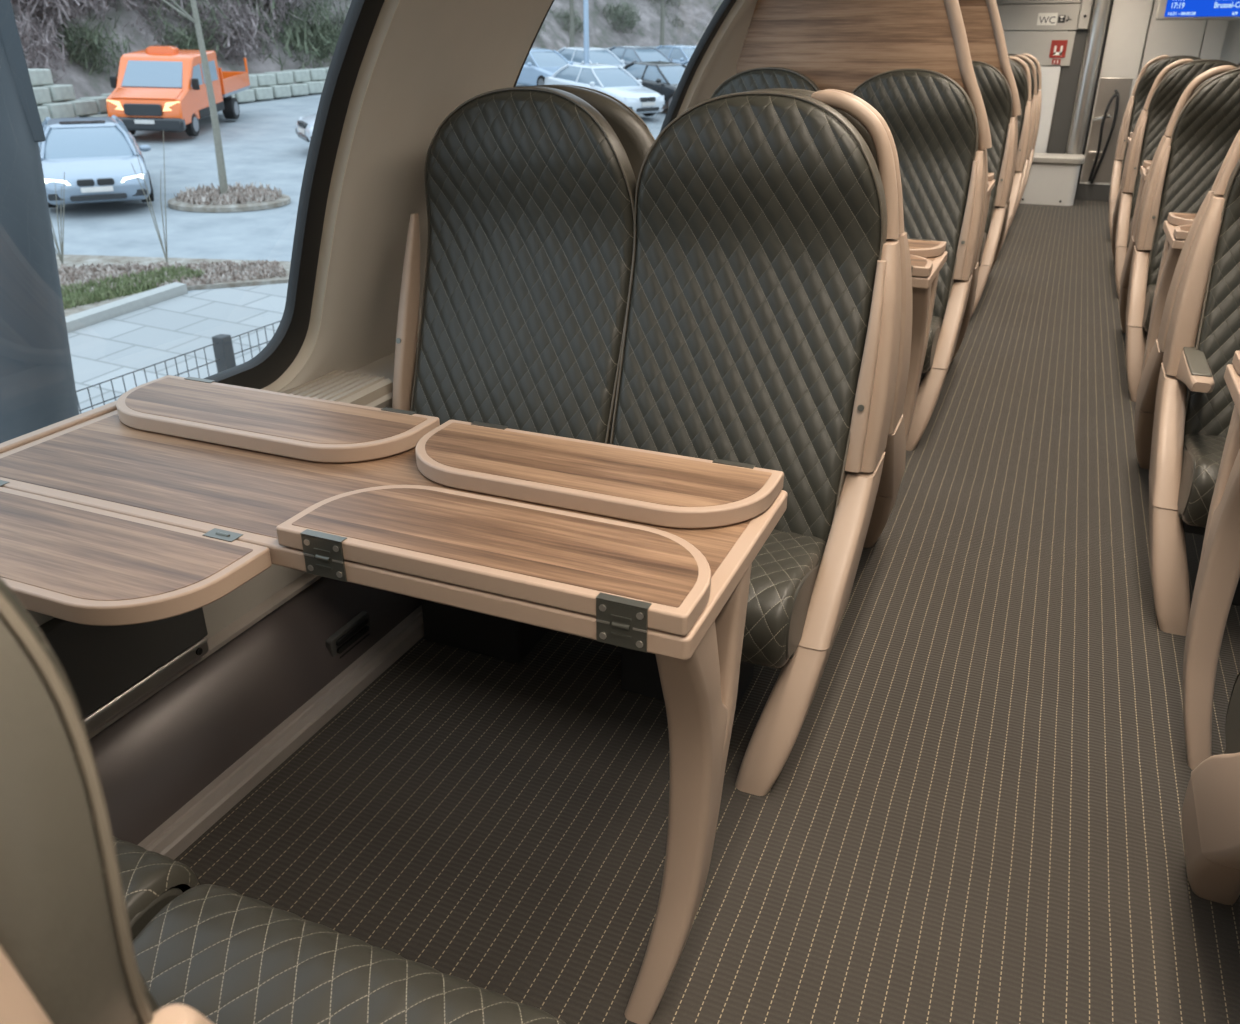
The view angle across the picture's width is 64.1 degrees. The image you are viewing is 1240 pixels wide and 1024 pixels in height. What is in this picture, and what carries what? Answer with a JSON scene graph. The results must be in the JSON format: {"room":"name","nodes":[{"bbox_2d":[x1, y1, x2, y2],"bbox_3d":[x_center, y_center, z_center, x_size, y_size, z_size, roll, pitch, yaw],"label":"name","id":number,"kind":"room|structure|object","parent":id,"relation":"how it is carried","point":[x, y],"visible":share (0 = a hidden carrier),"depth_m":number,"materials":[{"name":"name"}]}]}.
{"room":"train carriage","nodes":[
{"label":"train carriage","id":0,"kind":"room"},
{"bbox_2d":[27,342,417,639],"bbox_3d":[0.167,-0.977,4.180,0.258,0.350,12.850,10,27,21],"label":"wall","id":1,"kind":"structure","parent":0,"point":[221,613],"depth_m":2.08,"materials":[{"name":"plastic"}]},
{"bbox_2d":[38,607,208,734],"bbox_3d":[-1.059,0.411,1.378,0.051,0.225,1.235,10,27,21],"label":"trash bin","id":2,"kind":"object","parent":1,"relation":"attached to","point":[108,669],"visible":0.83,"depth_m":1.73,"materials":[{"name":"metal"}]},
{"bbox_2d":[88,572,322,738],"bbox_3d":[0.246,-0.803,4.226,0.039,0.020,12.850,10,27,21],"label":"trim rail","id":3,"kind":"object","parent":1,"relation":"attached to","point":[266,607],"depth_m":2.04,"materials":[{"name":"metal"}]},
{"bbox_2d":[89,577,421,844],"bbox_3d":[0.264,-0.700,4.266,0.228,0.206,12.850,10,27,21],"label":"wall panel","id":4,"kind":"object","parent":1,"relation":"attached to","point":[159,755],"depth_m":1.94,"materials":[{"name":"plastic"}]},
{"bbox_2d":[325,611,370,658],"bbox_3d":[-0.606,0.285,2.226,0.022,0.068,0.140,10,27,21],"label":"air vent","id":5,"kind":"object","parent":1,"relation":"attached to","point":[359,625],"visible":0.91,"depth_m":2.21,"materials":[{"name":"black plastic"}]},
{"bbox_2d":[278,0,757,392],"bbox_3d":[0.379,-1.594,3.788,0.604,1.124,12.850,10,27,21],"label":"wall","id":6,"kind":"structure","parent":0,"point":[435,56],"depth_m":2.23,"materials":[{"name":"beige plastic"}]},
{"bbox_2d":[203,0,399,391],"bbox_3d":[-0.784,-0.462,1.387,0.572,1.064,1.491,10,27,21],"label":"window","id":7,"kind":"structure","parent":6,"relation":"in","point":[366,25],"depth_m":2.07,"materials":[{"name":"black rubber"}]},
{"bbox_2d":[281,370,392,405],"bbox_3d":[0.279,-1.242,4.326,0.232,0.043,11.990,10,27,21],"label":"trim ledge","id":8,"kind":"object","parent":6,"relation":"attached to","point":[339,386],"visible":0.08,"depth_m":2.27,"materials":[{"name":"wood"}]},
{"bbox_2d":[512,0,744,133],"bbox_3d":[0.040,-1.292,3.134,0.572,1.064,1.496,10,27,21],"label":"window","id":9,"kind":"structure","parent":6,"relation":"in","point":[690,78],"depth_m":3.66,"materials":[{"name":"black rubber"}]},
{"bbox_2d":[736,0,991,149],"bbox_3d":[0.889,-1.776,3.542,0.969,1.171,0.045,10,27,21],"label":"partition panel","id":10,"kind":"object","parent":6,"relation":"attached to","point":[836,44],"visible":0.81,"depth_m":3.57,"materials":[{"name":"brown wood"}]},
{"bbox_2d":[958,0,1020,116],"bbox_3d":[1.642,-2.534,5.138,0.969,1.171,0.045,10,27,21],"label":"partition panel","id":11,"kind":"object","parent":6,"relation":"attached to","point":[981,18],"visible":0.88,"depth_m":5.07,"materials":[{"name":"brown wood"}]},
{"bbox_2d":[174,200,1239,1023],"bbox_3d":[1.571,-0.346,3.818,2.650,0.050,12.850,10,27,21],"label":"floor","id":12,"kind":"structure","parent":0,"point":[973,813],"depth_m":1.90,"materials":[{"name":"carpet"}]},
{"bbox_2d":[113,836,199,940],"bbox_3d":[-0.846,0.297,0.989,0.547,1.215,0.521,10,27,21],"label":"seat","id":13,"kind":"object","parent":12,"relation":"on","point":[150,880],"visible":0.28,"depth_m":1.15,"materials":[{"name":"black leather"}]},
{"bbox_2d":[130,886,182,940],"bbox_3d":[-0.804,0.511,1.155,0.489,0.141,0.322,10,27,21],"label":"cushion","id":14,"kind":"object","parent":13,"relation":"on","point":[148,901],"depth_m":1.13,"materials":[{"name":"leather"}]},
{"bbox_2d":[138,605,424,859],"bbox_3d":[0.379,-0.609,4.255,0.049,0.050,12.850,10,27,21],"label":"baseboard","id":15,"kind":"structure","parent":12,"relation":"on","point":[184,827],"depth_m":1.98,"materials":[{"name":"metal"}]},
{"bbox_2d":[0,577,565,1023],"bbox_3d":[-0.327,0.378,0.819,0.566,1.215,0.593,10,27,21],"label":"seat","id":16,"kind":"object","parent":12,"relation":"on","point":[214,954],"visible":1,"depth_m":0.39,"materials":[{"name":"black leather"}]},
{"bbox_2d":[132,884,565,1023],"bbox_3d":[-0.332,0.588,0.976,0.486,0.161,0.349,10,27,21],"label":"seat cushion","id":17,"kind":"object","parent":16,"relation":"on","point":[226,955],"depth_m":1.03,"materials":[{"name":"leather"}]},
{"bbox_2d":[0,375,787,1023],"bbox_3d":[-0.430,0.304,1.515,1.194,0.750,0.639,10,27,21],"label":"folding table","id":18,"kind":"object","parent":12,"relation":"on","point":[161,500],"visible":1,"depth_m":1.31,"materials":[{"name":"brown wood"}]},
{"bbox_2d":[392,86,636,662],"bbox_3d":[-0.307,-0.245,2.131,0.547,1.215,0.601,10,27,21],"label":"seat","id":19,"kind":"object","parent":12,"relation":"on","point":[530,191],"visible":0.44,"depth_m":2.17,"materials":[{"name":"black leather"}]},
{"bbox_2d":[536,85,654,181],"bbox_3d":[-0.056,-0.498,2.664,0.547,1.215,0.601,10,27,21],"label":"seat","id":20,"kind":"object","parent":12,"relation":"on","point":[634,135],"visible":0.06,"depth_m":2.15,"materials":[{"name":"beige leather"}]},
{"bbox_2d":[610,90,900,795],"bbox_3d":[0.202,-0.156,1.940,0.566,1.217,0.612,10,27,21],"label":"seat","id":21,"kind":"object","parent":12,"relation":"on","point":[763,322],"visible":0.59,"depth_m":1.96,"materials":[{"name":"green leather"}]},
{"bbox_2d":[741,529,825,668],"bbox_3d":[0.145,0.108,1.988,0.486,0.161,0.439,10,27,21],"label":"seat cushion","id":22,"kind":"object","parent":21,"relation":"on","point":[786,577],"depth_m":1.79,"materials":[{"name":"leather"}]},
{"bbox_2d":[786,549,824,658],"bbox_3d":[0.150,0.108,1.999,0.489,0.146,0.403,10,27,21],"label":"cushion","id":23,"kind":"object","parent":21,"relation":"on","point":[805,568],"depth_m":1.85,"materials":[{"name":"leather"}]},
{"bbox_2d":[710,67,819,98],"bbox_3d":[0.446,-1.003,3.727,0.547,1.215,0.601,10,27,21],"label":"seat","id":24,"kind":"object","parent":12,"relation":"on","point":[766,77],"visible":0.08,"depth_m":3.66,"materials":[{"name":"black leather"}]},
{"bbox_2d":[752,88,912,547],"bbox_3d":[0.449,-0.404,2.463,0.566,1.217,0.612,10,27,21],"label":"seat","id":25,"kind":"object","parent":12,"relation":"on","point":[893,468],"visible":0.08,"depth_m":2.14,"materials":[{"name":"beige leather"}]},
{"bbox_2d":[851,69,984,450],"bbox_3d":[0.956,-0.909,3.530,0.575,1.215,0.612,10,27,21],"label":"seat","id":26,"kind":"object","parent":12,"relation":"on","point":[931,120],"visible":0.33,"depth_m":3.52,"materials":[{"name":"green leather"}]},
{"bbox_2d":[922,316,942,372],"bbox_3d":[0.898,-0.650,3.583,0.486,0.161,0.439,10,27,21],"label":"seat cushion","id":27,"kind":"object","parent":26,"relation":"on","point":[935,341],"depth_m":3.44,"materials":[{"name":"leather"}]},
{"bbox_2d":[928,321,942,370],"bbox_3d":[0.902,-0.650,3.594,0.489,0.146,0.403,10,27,21],"label":"cushion","id":28,"kind":"object","parent":26,"relation":"on","point":[935,341],"depth_m":3.45,"materials":[{"name":"leather"}]},
{"bbox_2d":[903,239,947,440],"bbox_3d":[0.373,-0.504,3.218,1.194,0.750,0.440,10,27,21],"label":"folding table","id":29,"kind":"object","parent":12,"relation":"on","point":[927,257],"visible":0.27,"depth_m":2.89,"materials":[{"name":"brown wood"}]},
{"bbox_2d":[951,149,987,361],"bbox_3d":[1.212,-1.167,4.072,0.575,1.215,0.612,10,27,21],"label":"seat","id":30,"kind":"object","parent":12,"relation":"on","point":[972,294],"visible":0.02,"depth_m":3.87,"materials":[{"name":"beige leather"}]},
{"bbox_2d":[980,173,994,250],"bbox_3d":[1.118,-1.254,4.797,1.194,0.750,0.440,10,27,21],"label":"folding table","id":31,"kind":"object","parent":12,"relation":"on","point":[991,183],"visible":0.1,"depth_m":4.49,"materials":[{"name":"plastic"}]},
{"bbox_2d":[971,60,1015,315],"bbox_3d":[1.708,-1.667,5.125,0.575,1.215,0.612,10,27,21],"label":"seat","id":32,"kind":"object","parent":12,"relation":"on","point":[995,91],"visible":0.09,"depth_m":5.10,"materials":[{"name":"beige plastic"}]},
{"bbox_2d":[978,232,986,264],"bbox_3d":[1.651,-1.407,5.179,0.486,0.161,0.439,10,27,21],"label":"seat cushion","id":33,"kind":"object","parent":32,"relation":"on","point":[983,253],"depth_m":5.06,"materials":[{"name":"leather"}]},
{"bbox_2d":[979,236,986,265],"bbox_3d":[1.655,-1.407,5.190,0.489,0.146,0.403,10,27,21],"label":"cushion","id":34,"kind":"object","parent":32,"relation":"on","point":[983,253],"depth_m":5.06,"materials":[{"name":"leather"}]},
{"bbox_2d":[989,116,1017,273],"bbox_3d":[1.959,-1.923,5.663,0.566,1.217,0.612,10,27,21],"label":"seat","id":35,"kind":"object","parent":12,"relation":"on","point":[1008,201],"visible":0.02,"depth_m":5.48,"materials":[{"name":"beige plastic"}]},
{"bbox_2d":[1000,56,1030,248],"bbox_3d":[2.370,-2.337,6.536,0.566,1.217,0.612,10,27,21],"label":"seat","id":36,"kind":"object","parent":12,"relation":"on","point":[1023,80],"visible":0.06,"depth_m":6.50,"materials":[{"name":"beige plastic"}]},
{"bbox_2d":[1008,55,1036,229],"bbox_3d":[2.715,-2.685,7.267,0.566,1.217,0.612,10,27,21],"label":"seat","id":37,"kind":"object","parent":12,"relation":"on","point":[1032,70],"visible":0.03,"depth_m":7.23,"materials":[{"name":"beige plastic"}]},
{"bbox_2d":[1008,53,1041,210],"bbox_3d":[3.056,-3.028,7.990,0.566,1.217,0.612,10,27,21],"label":"seat","id":38,"kind":"object","parent":12,"relation":"on","point":[1038,68],"visible":0.09,"depth_m":7.95,"materials":[{"name":"beige plastic"}]},
{"bbox_2d":[1020,153,1084,205],"bbox_3d":[3.731,-2.977,8.836,0.705,0.400,0.360,10,27,21],"label":"box","id":39,"kind":"object","parent":12,"relation":"on","point":[1053,177],"visible":0.53,"depth_m":8.66,"materials":[{"name":"white plastic"}]},
{"bbox_2d":[1067,0,1109,153],"bbox_3d":[4.070,-3.745,8.612,0.128,1.980,0.128,10,27,21],"label":"post","id":40,"kind":"object","parent":12,"relation":"on","point":[1101,8],"visible":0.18,"depth_m":8.55,"materials":[{"name":"metal"}]},
{"bbox_2d":[996,0,1239,153],"bbox_3d":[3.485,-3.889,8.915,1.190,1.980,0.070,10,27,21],"label":"wall","id":41,"kind":"structure","parent":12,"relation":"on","point":[1037,44],"depth_m":8.72,"materials":[{"name":"white plastic"}]},
{"bbox_2d":[1037,13,1071,24],"bbox_3d":[3.769,-4.274,8.582,0.278,0.096,0.006,10,27,21],"label":"sign","id":42,"kind":"object","parent":41,"relation":"attached to","point":[1043,18],"visible":1,"depth_m":8.59,"materials":[{"name":"plastic"}]},
{"bbox_2d":[1049,40,1067,63],"bbox_3d":[3.834,-4.025,8.669,0.130,0.193,0.008,10,27,21],"label":"fire sign","id":43,"kind":"object","parent":41,"relation":"attached to","point":[1058,47],"visible":1,"depth_m":8.66,"materials":[{"name":"plastic"}]},
{"bbox_2d":[1074,0,1152,200],"bbox_3d":[4.739,-3.620,8.360,1.320,1.970,0.172,10,27,21],"label":"end door","id":44,"kind":"structure","parent":41,"relation":"in","point":[1128,20],"depth_m":8.59,"materials":[{"name":"grey metal"}]},
{"bbox_2d":[1139,0,1228,73],"bbox_3d":[4.733,-3.703,8.418,0.580,1.870,0.065,10,27,21],"label":"end panel","id":45,"kind":"object","parent":41,"relation":"attached to","point":[1164,37],"visible":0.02,"depth_m":8.29,"materials":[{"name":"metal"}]},
{"bbox_2d":[1121,132,1132,180],"bbox_3d":[3.903,-2.041,6.455,1.194,0.750,0.440,10,27,21],"label":"folding table","id":46,"kind":"object","parent":12,"relation":"on","point":[1131,133],"visible":0.09,"depth_m":6.58,"materials":[{"name":"plastic"}]},
{"bbox_2d":[1129,160,1151,243],"bbox_3d":[3.162,-1.295,4.885,1.194,0.750,0.440,10,27,21],"label":"folding table","id":47,"kind":"object","parent":12,"relation":"on","point":[1144,169],"visible":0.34,"depth_m":4.98,"materials":[{"name":"plastic"}]},
{"bbox_2d":[1109,55,1200,236],"bbox_3d":[3.830,-2.560,7.005,0.566,1.217,0.612,10,27,21],"label":"seat","id":48,"kind":"object","parent":12,"relation":"on","point":[1145,80],"visible":0.15,"depth_m":7.12,"materials":[{"name":"beige plastic"}]},
{"bbox_2d":[1111,59,1217,262],"bbox_3d":[3.336,-2.063,5.958,0.566,1.217,0.612,10,27,21],"label":"seat","id":49,"kind":"object","parent":12,"relation":"on","point":[1115,215],"visible":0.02,"depth_m":5.96,"materials":[{"name":"beige plastic"}]},
{"bbox_2d":[1141,212,1196,375],"bbox_3d":[2.425,-0.553,3.322,1.194,0.750,0.440,10,27,21],"label":"folding table","id":50,"kind":"object","parent":12,"relation":"on","point":[1176,229],"visible":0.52,"depth_m":3.40,"materials":[{"name":"plastic"}]},
{"bbox_2d":[1115,59,1239,297],"bbox_3d":[3.089,-1.815,5.434,0.566,1.217,0.612,10,27,21],"label":"seat","id":51,"kind":"object","parent":12,"relation":"on","point":[1165,94],"visible":0.21,"depth_m":5.54,"materials":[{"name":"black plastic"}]},
{"bbox_2d":[1127,220,1132,247],"bbox_3d":[3.082,-1.543,5.475,0.489,0.146,0.403,10,27,21],"label":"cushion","id":52,"kind":"object","parent":51,"relation":"on","point":[1129,222],"depth_m":5.50,"materials":[{"name":"leather"}]},
{"bbox_2d":[1119,65,1239,333],"bbox_3d":[2.599,-1.321,4.395,0.566,1.217,0.612,10,27,21],"label":"seat","id":53,"kind":"object","parent":12,"relation":"on","point":[1125,275],"visible":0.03,"depth_m":4.40,"materials":[{"name":"beige plastic"}]},
{"bbox_2d":[1126,65,1239,401],"bbox_3d":[2.352,-1.073,3.872,0.566,1.217,0.612,10,27,21],"label":"seat","id":54,"kind":"object","parent":12,"relation":"on","point":[1203,127],"visible":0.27,"depth_m":3.97,"materials":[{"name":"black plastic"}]},
{"bbox_2d":[1142,289,1151,329],"bbox_3d":[2.345,-0.801,3.913,0.489,0.146,0.403,10,27,21],"label":"cushion","id":55,"kind":"object","parent":54,"relation":"on","point":[1146,293],"depth_m":3.90,"materials":[{"name":"leather"}]},
{"bbox_2d":[1144,284,1155,331],"bbox_3d":[2.341,-0.801,3.902,0.486,0.161,0.439,10,27,21],"label":"seat cushion","id":56,"kind":"object","parent":54,"relation":"on","point":[1149,289],"depth_m":3.88,"materials":[{"name":"leather"}]},
{"bbox_2d":[1134,130,1239,468],"bbox_3d":[1.870,-0.588,2.850,0.566,1.217,0.612,10,27,21],"label":"seat","id":57,"kind":"object","parent":12,"relation":"on","point":[1147,388],"visible":0.02,"depth_m":2.85,"materials":[{"name":"beige plastic"}]},
{"bbox_2d":[1149,136,1239,635],"bbox_3d":[1.623,-0.339,2.326,0.566,1.217,0.612,10,27,21],"label":"seat","id":58,"kind":"object","parent":12,"relation":"on","point":[1194,404],"visible":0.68,"depth_m":2.46,"materials":[{"name":"plastic"}]},
{"bbox_2d":[1177,444,1195,518],"bbox_3d":[1.616,-0.067,2.367,0.489,0.146,0.403,10,27,21],"label":"cushion","id":59,"kind":"object","parent":58,"relation":"on","point":[1186,453],"depth_m":2.37,"materials":[{"name":"leather"}]},
{"bbox_2d":[1182,433,1225,527],"bbox_3d":[1.612,-0.067,2.356,0.486,0.161,0.439,10,27,21],"label":"seat cushion","id":60,"kind":"object","parent":58,"relation":"on","point":[1202,453],"depth_m":2.30,"materials":[{"name":"leather"}]},
{"bbox_2d":[1181,671,1239,904],"bbox_3d":[1.081,0.206,1.178,0.566,1.217,0.622,10,27,21],"label":"seat","id":61,"kind":"object","parent":12,"relation":"on","point":[1210,819],"visible":1,"depth_m":1.42,"materials":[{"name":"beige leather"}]},
{"bbox_2d":[1225,675,1239,753],"bbox_3d":[1.134,0.418,1.345,0.489,0.147,0.413,10,27,21],"label":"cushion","id":62,"kind":"object","parent":61,"relation":"on","point":[1232,726],"depth_m":1.56,"materials":[{"name":"leather"}]},
{"bbox_2d":[1226,671,1239,717],"bbox_3d":[1.138,0.410,1.352,0.486,0.161,0.449,10,27,21],"label":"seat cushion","id":63,"kind":"object","parent":61,"relation":"on","point":[1233,711],"depth_m":1.58,"materials":[{"name":"leather"}]},
{"bbox_2d":[1183,351,1239,769],"bbox_3d":[1.676,0.200,1.735,1.194,0.750,0.440,10,27,21],"label":"folding table","id":64,"kind":"object","parent":12,"relation":"on","point":[1218,575],"visible":0.99,"depth_m":1.89,"materials":[{"name":"plastic"}]},
{"bbox_3d":[1.571,-2.191,2.942,2.470,0.065,12.850,10,27,21],"label":"ceiling","id":65,"kind":"structure","parent":0,"visible":0},
{"bbox_2d":[1156,0,1239,19],"bbox_3d":[4.715,-4.057,7.555,1.020,0.540,0.065,10,27,21],"label":"screen","id":66,"kind":"object","parent":65,"relation":"hanging from","point":[1167,9],"visible":1,"depth_m":7.69,"materials":[{"name":"glass"}]},
{"label":"outside","id":67,"kind":"structure","parent":0,"visible":0},
{"bbox_2d":[12,0,722,117],"bbox_3d":[6.811,-28.863,51.430,73.669,13.035,109.778,10,27,21],"label":"bank","id":68,"kind":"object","parent":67,"point":[697,15],"visible":0.1,"depth_m":38.28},
{"bbox_2d":[11,0,721,83],"bbox_3d":[-4.870,-27.381,48.781,32.568,12.225,81.861,10,27,21],"label":"brush","id":69,"kind":"object","parent":68,"relation":"on","point":[250,14],"visible":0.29,"depth_m":34.64,"materials":[{"name":"plant"}]},
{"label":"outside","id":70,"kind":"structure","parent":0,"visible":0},
{"bbox_2d":[49,45,696,292],"bbox_3d":[-29.841,-31.485,65.310,108.250,11.829,170.000,10,27,21],"label":"ground","id":71,"kind":"structure","parent":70,"point":[263,145],"depth_m":19.48,"materials":[{"name":"asphalt"}]},
{"bbox_2d":[28,69,110,122],"bbox_3d":[-15.634,-10.278,23.672,2.162,3.296,10.058,5,26,11],"label":"stone wall","id":72,"kind":"structure","parent":71,"relation":"on","point":[45,91],"depth_m":25.62,"materials":[{"name":"stone"}]},
{"bbox_2d":[38,115,153,207],"bbox_3d":[-10.364,-6.926,19.366,2.180,1.411,4.706,-12,28,-24],"label":"car","id":73,"kind":"object","parent":71,"relation":"on","point":[96,155],"visible":0.81,"depth_m":18.30,"materials":[{"name":"blue paint"}]},
{"bbox_2d":[76,179,94,185],"bbox_3d":[-9.468,-5.838,17.539,0.280,0.110,0.100,-12,31,-24],"label":"grille","id":74,"kind":"object","parent":73,"relation":"attached to","point":[79,182],"depth_m":17.50,"materials":[{"name":"black paint"}]},
{"bbox_2d":[97,178,113,184],"bbox_3d":[-9.183,-5.900,17.669,0.280,0.110,0.100,-12,31,-24],"label":"grille","id":75,"kind":"object","parent":73,"relation":"attached to","point":[100,181],"depth_m":17.63,"materials":[{"name":"black paint"}]},
{"bbox_2d":[139,145,150,151],"bbox_3d":[-9.166,-7.022,19.107,0.220,0.122,0.140,-12,31,-24],"label":"mirror","id":76,"kind":"object","parent":73,"relation":"attached to","point":[145,148],"depth_m":19.06,"materials":[{"name":"silver metal"}]},
{"bbox_2d":[65,282,187,332],"bbox_3d":[-8.164,-0.888,9.657,0.200,0.607,10.350,10,27,21],"label":"kerb","id":77,"kind":"object","parent":71,"relation":"on","point":[89,317],"visible":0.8,"depth_m":12.96,"materials":[{"name":"concrete"}]},
{"bbox_2d":[56,254,290,316],"bbox_3d":[-9.883,-2.254,12.225,7.400,0.660,10.350,10,27,21],"label":"strip","id":78,"kind":"object","parent":71,"relation":"on","point":[69,260],"visible":0.29,"depth_m":14.99,"materials":[{"name":"concrete"}]},
{"bbox_2d":[50,172,64,263],"bbox_3d":[-8.366,-4.370,14.606,0.563,1.404,0.292,-4,26,-8],"label":"bare shrub","id":79,"kind":"object","parent":78,"relation":"on","point":[60,256],"visible":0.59,"depth_m":14.70,"materials":[{"name":"grey plant"}]},
{"bbox_2d":[61,264,204,308],"bbox_3d":[-7.317,-3.037,13.580,1.067,0.229,3.133,17,30,32],"label":"grass","id":80,"kind":"structure","parent":78,"relation":"on","point":[70,300],"depth_m":13.74,"materials":[{"name":"plant"}]},
{"bbox_2d":[131,130,167,261],"bbox_3d":[-6.876,-4.637,14.663,0.502,1.891,0.255,3,26,7],"label":"bare shrub","id":81,"kind":"object","parent":78,"relation":"on","point":[159,236],"visible":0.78,"depth_m":14.75,"materials":[{"name":"grey plant"}]},
{"bbox_2d":[58,259,287,293],"bbox_3d":[-7.722,-3.261,13.919,5.851,0.235,2.005,-5,26,-10],"label":"leaf litter","id":82,"kind":"object","parent":78,"relation":"on","point":[229,271],"visible":0.61,"depth_m":14.54,"materials":[{"name":"plant"}]},
{"bbox_2d":[106,45,249,135],"bbox_3d":[-12.163,-11.793,27.562,2.237,2.169,6.263,-1,25,-3],"label":"truck","id":83,"kind":"object","parent":71,"relation":"on","point":[158,88],"visible":0.94,"depth_m":25.59,"materials":[{"name":"orange paint"}]},
{"bbox_2d":[109,76,116,87],"bbox_3d":[-13.090,-11.118,25.610,0.167,0.274,0.093,0,28,-3],"label":"mirror","id":84,"kind":"object","parent":83,"relation":"attached to","point":[113,80],"depth_m":25.57,"materials":[{"name":"black plastic"}]},
{"bbox_2d":[123,103,162,115],"bbox_3d":[-12.020,-10.147,24.969,0.930,0.282,0.130,0,28,-3],"label":"grille","id":85,"kind":"object","parent":83,"relation":"attached to","point":[129,109],"depth_m":24.92,"materials":[{"name":"black paint"}]},
{"bbox_2d":[191,78,199,89],"bbox_3d":[-11.029,-11.117,25.728,0.167,0.274,0.093,0,28,-3],"label":"mirror","id":86,"kind":"object","parent":83,"relation":"attached to","point":[194,81],"depth_m":25.70,"materials":[{"name":"black plastic"}]},
{"bbox_2d":[167,194,290,211],"bbox_3d":[-7.552,-6.032,19.170,2.233,0.212,1.609,-10,27,-19],"label":"traffic island","id":87,"kind":"object","parent":71,"relation":"on","point":[172,203],"visible":0.51,"depth_m":18.60,"materials":[{"name":"stone"}]},
{"bbox_2d":[162,0,228,196],"bbox_3d":[-8.257,-9.320,17.503,3.210,7.503,3.383,10,27,21],"label":"bare tree","id":88,"kind":"object","parent":87,"relation":"on","point":[222,177],"visible":0.93,"depth_m":18.21,"materials":[{"name":"grey plant"}]},
{"bbox_2d":[173,181,281,204],"bbox_3d":[-7.566,-6.166,19.101,1.971,0.293,1.413,-14,29,-27],"label":"plants","id":89,"kind":"object","parent":87,"relation":"on","point":[207,194],"visible":0.98,"depth_m":18.88,"materials":[{"name":"plant"}]},
{"bbox_2d":[232,68,328,102],"bbox_3d":[-10.648,-16.244,37.107,0.845,1.405,17.989,11,28,23],"label":"stone wall","id":90,"kind":"structure","parent":71,"relation":"on","point":[302,81],"depth_m":34.49,"materials":[{"name":"stone"}]},
{"bbox_2d":[295,113,316,142],"bbox_3d":[-5.748,-10.010,25.139,4.706,1.529,2.176,-14,29,-27],"label":"parked car","id":91,"kind":"object","parent":71,"relation":"on","point":[305,125],"visible":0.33,"depth_m":24.14,"materials":[{"name":"white paint"}]},
{"bbox_2d":[301,122,307,128],"bbox_3d":[-7.662,-9.390,24.036,0.100,0.125,0.280,-14,32,-27],"label":"grille","id":92,"kind":"object","parent":91,"relation":"attached to","point":[304,125],"depth_m":23.96,"materials":[{"name":"black paint"}]},
{"bbox_2d":[517,47,572,85],"bbox_3d":[-3.131,-17.328,38.798,2.180,1.598,4.708,-19,31,-35],"label":"parked car","id":93,"kind":"object","parent":71,"relation":"on","point":[540,63],"visible":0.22,"depth_m":37.99,"materials":[{"name":"blue paint"}]},
{"bbox_2d":[569,0,573,46],"bbox_3d":[-2.449,-27.092,47.203,6.213,10.731,6.072,10,27,21],"label":"bare tree","id":94,"kind":"object","parent":71,"relation":"on","point":[571,2],"visible":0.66,"depth_m":48.62,"materials":[{"name":"grey plant"}]},
{"bbox_2d":[583,0,589,63],"bbox_3d":[-0.916,-18.365,33.828,0.820,8.080,0.220,10,27,21],"label":"lamp post","id":95,"kind":"object","parent":71,"relation":"on","point":[585,2],"visible":0.48,"depth_m":34.60,"materials":[{"name":"metal"}]},
{"bbox_2d":[557,47,625,67],"bbox_3d":[-1.111,-18.055,40.255,2.180,1.598,4.708,-19,31,-35],"label":"parked car","id":96,"kind":"object","parent":71,"relation":"on","point":[575,54],"visible":0.17,"depth_m":39.79,"materials":[{"name":"white paint"}]},
{"bbox_2d":[544,63,666,115],"bbox_3d":[-0.570,-13.948,32.709,2.180,1.598,4.708,-19,31,-35],"label":"parked car","id":97,"kind":"object","parent":71,"relation":"on","point":[615,81],"visible":0.65,"depth_m":31.94,"materials":[{"name":"white paint"}]},
{"bbox_2d":[608,45,672,64],"bbox_3d":[0.915,-18.775,41.701,2.180,1.598,4.708,-19,31,-35],"label":"parked car","id":98,"kind":"object","parent":71,"relation":"on","point":[636,53],"visible":0.16,"depth_m":41.20,"materials":[{"name":"grey paint"}]},
{"bbox_2d":[623,61,685,108],"bbox_3d":[1.606,-14.748,34.310,2.180,1.598,4.708,-19,31,-35],"label":"parked car","id":99,"kind":"object","parent":71,"relation":"on","point":[661,77],"visible":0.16,"depth_m":33.64,"materials":[{"name":"black paint"}]},
{"bbox_2d":[659,0,664,45],"bbox_3d":[2.078,-26.633,47.769,5.700,9.634,5.687,10,27,21],"label":"bare tree","id":100,"kind":"object","parent":71,"relation":"on","point":[662,15],"visible":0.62,"depth_m":48.88,"materials":[{"name":"grey plant"}]},
{"bbox_2d":[656,44,695,63],"bbox_3d":[2.935,-19.502,43.159,2.180,1.598,4.708,-19,31,-35],"label":"parked car","id":101,"kind":"object","parent":71,"relation":"on","point":[678,53],"visible":0.11,"depth_m":42.59,"materials":[{"name":"blue paint"}]},
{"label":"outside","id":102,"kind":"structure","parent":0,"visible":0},
{"bbox_2d":[68,283,287,413],"bbox_3d":[4.513,-9.177,26.003,8.800,2.793,66.000,10,27,21],"label":"paving","id":103,"kind":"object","parent":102,"point":[100,352],"visible":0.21,"depth_m":12.18,"materials":[{"name":"concrete"}]},
{"bbox_2d":[0,0,78,442],"bbox_3d":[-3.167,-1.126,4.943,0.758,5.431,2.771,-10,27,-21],"label":"curtain","id":104,"kind":"object","parent":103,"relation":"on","point":[38,390],"visible":0.44,"depth_m":4.89,"materials":[{"name":"fabric"}]},
{"bbox_2d":[76,320,394,413],"bbox_3d":[-3.053,-1.554,10.110,0.120,1.142,12.663,10,27,21],"label":"wire fence","id":105,"kind":"object","parent":103,"relation":"on","point":[222,344],"visible":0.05,"depth_m":8.79,"materials":[{"name":"metal"}]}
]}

